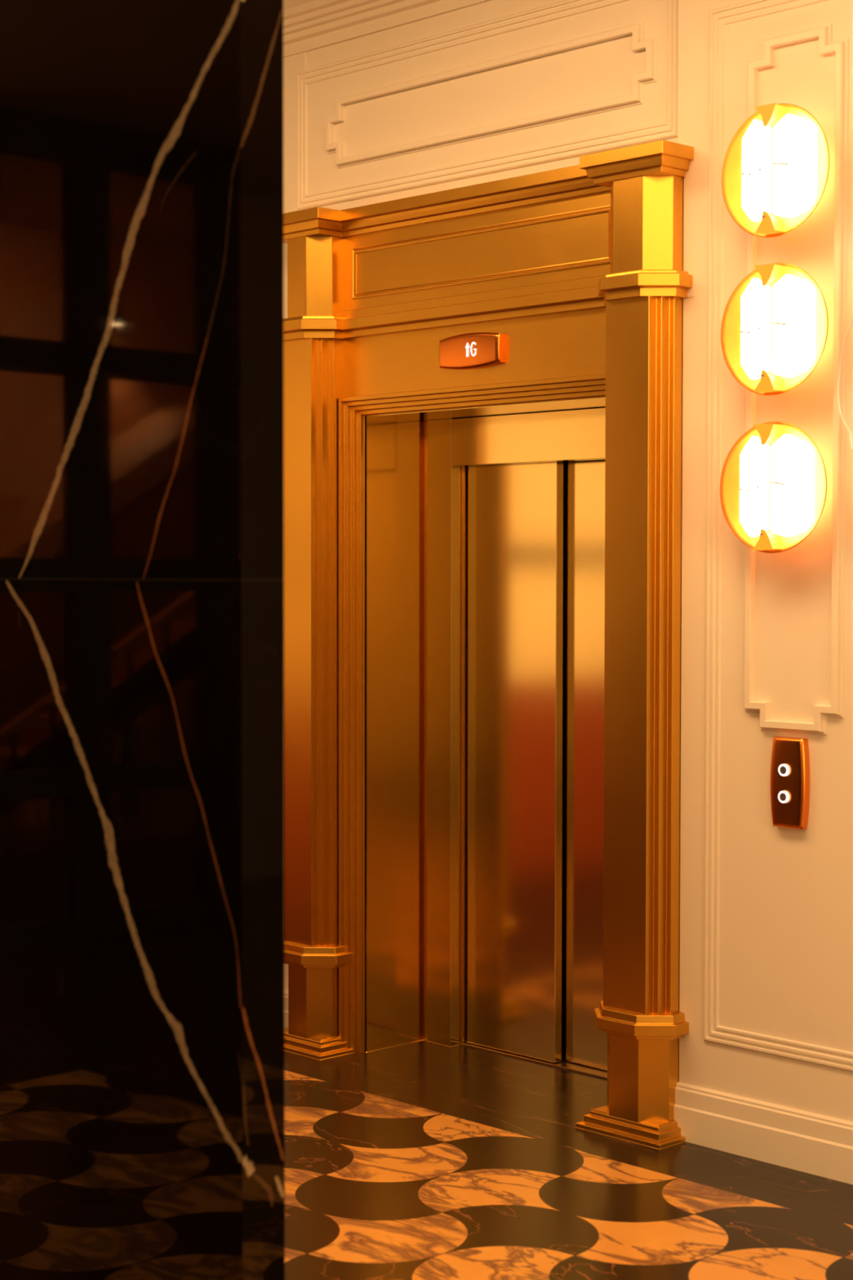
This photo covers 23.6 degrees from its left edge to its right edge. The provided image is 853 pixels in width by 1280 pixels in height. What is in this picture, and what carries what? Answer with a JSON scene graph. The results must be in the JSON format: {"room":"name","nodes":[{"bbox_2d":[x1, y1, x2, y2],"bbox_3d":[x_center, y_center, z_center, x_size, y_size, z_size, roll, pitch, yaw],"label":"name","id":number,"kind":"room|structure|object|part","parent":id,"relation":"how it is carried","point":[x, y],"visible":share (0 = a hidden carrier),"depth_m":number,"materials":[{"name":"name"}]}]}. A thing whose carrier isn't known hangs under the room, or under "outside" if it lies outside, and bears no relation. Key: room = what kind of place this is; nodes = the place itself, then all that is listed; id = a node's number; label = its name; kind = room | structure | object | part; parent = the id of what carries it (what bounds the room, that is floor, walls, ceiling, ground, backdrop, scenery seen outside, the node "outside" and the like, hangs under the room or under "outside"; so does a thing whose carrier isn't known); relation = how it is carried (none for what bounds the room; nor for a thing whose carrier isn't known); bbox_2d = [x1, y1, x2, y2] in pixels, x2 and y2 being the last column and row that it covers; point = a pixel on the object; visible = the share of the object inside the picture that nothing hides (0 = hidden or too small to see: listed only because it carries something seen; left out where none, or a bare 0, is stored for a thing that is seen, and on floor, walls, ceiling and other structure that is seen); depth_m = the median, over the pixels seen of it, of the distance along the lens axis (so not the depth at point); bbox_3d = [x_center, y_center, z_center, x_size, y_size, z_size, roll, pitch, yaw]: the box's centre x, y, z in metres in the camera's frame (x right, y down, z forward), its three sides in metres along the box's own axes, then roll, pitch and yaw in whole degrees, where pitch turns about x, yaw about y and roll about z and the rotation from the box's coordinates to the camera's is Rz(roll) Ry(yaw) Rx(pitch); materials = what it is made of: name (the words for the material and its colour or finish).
{"room":"elevator lobby","nodes":[
{"label":"elevator lobby","id":0,"kind":"room"},
{"bbox_2d":[0,0,284,1279],"bbox_3d":[-0.818,-0.321,4.447,0.106,3.640,1.449,-2,3,-44],"label":"pier","id":1,"kind":"object","parent":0,"point":[142,1001],"visible":1,"depth_m":4.14,"materials":[{"name":"stone"}]},
{"bbox_2d":[459,466,468,1023],"bbox_3d":[0.602,0.015,6.974,0.080,2.800,1.800,-2,3,-44],"label":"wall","id":2,"kind":"structure","parent":0,"point":[464,466],"depth_m":7.41,"materials":[{"name":"gold metal"}]},
{"bbox_2d":[283,0,852,1122],"bbox_3d":[0.086,-0.398,6.740,0.230,3.640,5.800,-2,3,-44],"label":"wall","id":3,"kind":"structure","parent":0,"point":[786,898],"depth_m":5.78,"materials":[{"name":"beige paint"}]},
{"bbox_2d":[284,988,288,1027],"bbox_3d":[-1.198,1.299,7.965,0.045,0.163,2.140,-2,3,-44],"label":"baseboard","id":4,"kind":"structure","parent":3,"relation":"attached to","point":[286,991],"depth_m":7.21,"materials":[{"name":"beige paint"}]},
{"bbox_2d":[283,0,491,57],"bbox_3d":[-0.626,-2.144,7.219,0.110,0.203,3.835,-2,3,-44],"label":"trim","id":5,"kind":"structure","parent":3,"relation":"attached to","point":[308,25],"depth_m":6.88,"materials":[{"name":"beige paint"}]},
{"bbox_2d":[297,0,678,210],"bbox_3d":[0.137,-1.716,6.514,0.009,0.480,1.700,-2,3,-44],"label":"trim","id":6,"kind":"structure","parent":3,"relation":"attached to","point":[667,130],"depth_m":6.45,"materials":[{"name":"beige paint"}]},
{"bbox_2d":[325,21,657,168],"bbox_3d":[0.161,-1.712,6.482,0.021,0.240,1.458,-2,3,-44],"label":"trim","id":7,"kind":"structure","parent":3,"relation":"attached to","point":[636,30],"depth_m":6.39,"materials":[{"name":"beige paint"}]},
{"bbox_2d":[674,1081,852,1184],"bbox_3d":[1.361,1.392,5.294,0.020,0.163,1.860,-2,3,-44],"label":"baseboard","id":8,"kind":"structure","parent":3,"relation":"attached to","point":[811,1143],"depth_m":5.71,"materials":[{"name":"beige paint"}]},
{"bbox_2d":[720,421,826,553],"bbox_3d":[0.958,-0.414,5.557,0.155,0.356,0.356,-2,3,-44],"label":"wall sconce","id":9,"kind":"object","parent":3,"relation":"attached to","point":[773,482],"visible":1,"depth_m":5.50,"materials":[{"name":"white glass"}]},
{"bbox_2d":[720,262,828,395],"bbox_3d":[0.958,-0.840,5.542,0.155,0.356,0.356,-2,3,-44],"label":"wall sconce","id":10,"kind":"object","parent":3,"relation":"attached to","point":[775,326],"visible":1,"depth_m":5.49,"materials":[{"name":"white glass"}]},
{"bbox_2d":[721,102,829,237],"bbox_3d":[0.958,-1.264,5.528,0.155,0.356,0.356,-2,3,-44],"label":"wall sconce","id":11,"kind":"object","parent":3,"relation":"attached to","point":[775,168],"visible":1,"depth_m":5.48,"materials":[{"name":"white glass"}]},
{"bbox_2d":[703,0,852,1071],"bbox_3d":[1.009,-0.307,5.613,0.009,2.936,0.608,-2,3,-44],"label":"trim","id":12,"kind":"structure","parent":3,"relation":"attached to","point":[720,17],"depth_m":5.80,"materials":[{"name":"beige paint"}]},
{"bbox_2d":[770,736,809,829],"bbox_3d":[0.996,0.393,5.627,0.038,0.248,0.117,-2,3,-44],"label":"panel","id":13,"kind":"object","parent":3,"relation":"attached to","point":[790,760],"visible":1,"depth_m":5.61,"materials":[{"name":"gold metal"}]},
{"bbox_2d":[744,23,848,734],"bbox_3d":[1.005,-0.701,5.596,0.021,1.914,0.328,-2,3,-44],"label":"trim","id":14,"kind":"structure","parent":3,"relation":"attached to","point":[836,708],"depth_m":5.50,"materials":[{"name":"beige paint"}]},
{"bbox_2d":[837,316,852,450],"bbox_3d":[1.135,-0.743,5.408,0.102,0.481,0.029,1,2,28],"label":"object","id":15,"kind":"object","parent":3,"relation":"attached to","point":[851,436],"visible":1,"depth_m":5.43,"materials":[{"name":"beige plastic"}]},
{"bbox_2d":[284,1023,852,1279],"bbox_3d":[-0.937,1.556,4.571,12.700,0.120,12.600,-2,3,-44],"label":"floor","id":16,"kind":"structure","parent":0,"point":[420,1160],"depth_m":5.46,"materials":[{"name":"stone"}]},
{"bbox_2d":[283,139,696,1149],"bbox_3d":[0.270,0.005,6.639,0.625,2.882,1.793,-2,3,-44],"label":"frame","id":17,"kind":"object","parent":16,"relation":"on","point":[579,268],"visible":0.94,"depth_m":6.83,"materials":[{"name":"gold metal"}]},
{"bbox_3d":[0.296,0.325,6.689,0.334,2.200,1.224,-2,3,-44],"label":"reveal panel","id":18,"kind":"part","parent":17,"relation":"part of","materials":[{"name":"gold metal"}]},
{"bbox_3d":[0.060,0.323,7.116,0.049,2.173,0.121,-2,3,-44],"label":"door post","id":19,"kind":"part","parent":17,"relation":"part of","materials":[{"name":"gold metal"}]},
{"bbox_2d":[439,332,504,369],"bbox_3d":[0.138,-0.918,6.494,0.032,0.112,0.270,-2,3,-44],"label":"indicator","id":20,"kind":"object","parent":17,"relation":"attached to","point":[468,351],"visible":1,"depth_m":6.47,"materials":[{"name":"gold metal"}]},
{"bbox_3d":[0.150,0.311,6.549,0.066,2.236,1.230,-2,3,-44],"label":"architrave","id":21,"kind":"part","parent":17,"relation":"part of","materials":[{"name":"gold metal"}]},
{"bbox_3d":[0.142,-1.054,6.494,0.062,0.098,1.260,-2,3,-44],"label":"string moulding","id":22,"kind":"part","parent":17,"relation":"part of","materials":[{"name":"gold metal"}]},
{"bbox_3d":[0.164,-1.390,6.502,0.144,0.084,1.260,-2,3,-44],"label":"lintel cornice","id":23,"kind":"part","parent":17,"relation":"part of","materials":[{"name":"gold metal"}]},
{"bbox_3d":[0.153,-1.222,6.487,0.009,0.172,1.160,-2,3,-44],"label":"panel moulding","id":24,"kind":"part","parent":17,"relation":"part of","materials":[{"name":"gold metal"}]},
{"bbox_2d":[466,461,563,1062],"bbox_3d":[0.298,0.388,6.952,0.038,2.035,0.419,-2,3,-44],"label":"door leaf","id":25,"kind":"structure","parent":17,"relation":"attached to","point":[515,520],"depth_m":6.92,"materials":[{"name":"gold metal"}]},
{"bbox_3d":[0.388,-0.668,6.744,0.049,0.161,0.821,-2,3,-44],"label":"header panel","id":26,"kind":"part","parent":17,"relation":"part of","materials":[{"name":"gold metal"}]},
{"bbox_3d":[0.444,1.426,6.871,0.117,0.026,0.824,-2,3,-44],"label":"door sill","id":27,"kind":"part","parent":17,"relation":"part of","materials":[{"name":"metal"}]},
{"bbox_2d":[562,459,607,1070],"bbox_3d":[0.602,0.397,6.703,0.038,2.035,0.389,-2,3,-44],"label":"door leaf","id":28,"kind":"structure","parent":17,"relation":"attached to","point":[584,1043],"depth_m":6.76,"materials":[{"name":"gold metal"}]}
]}

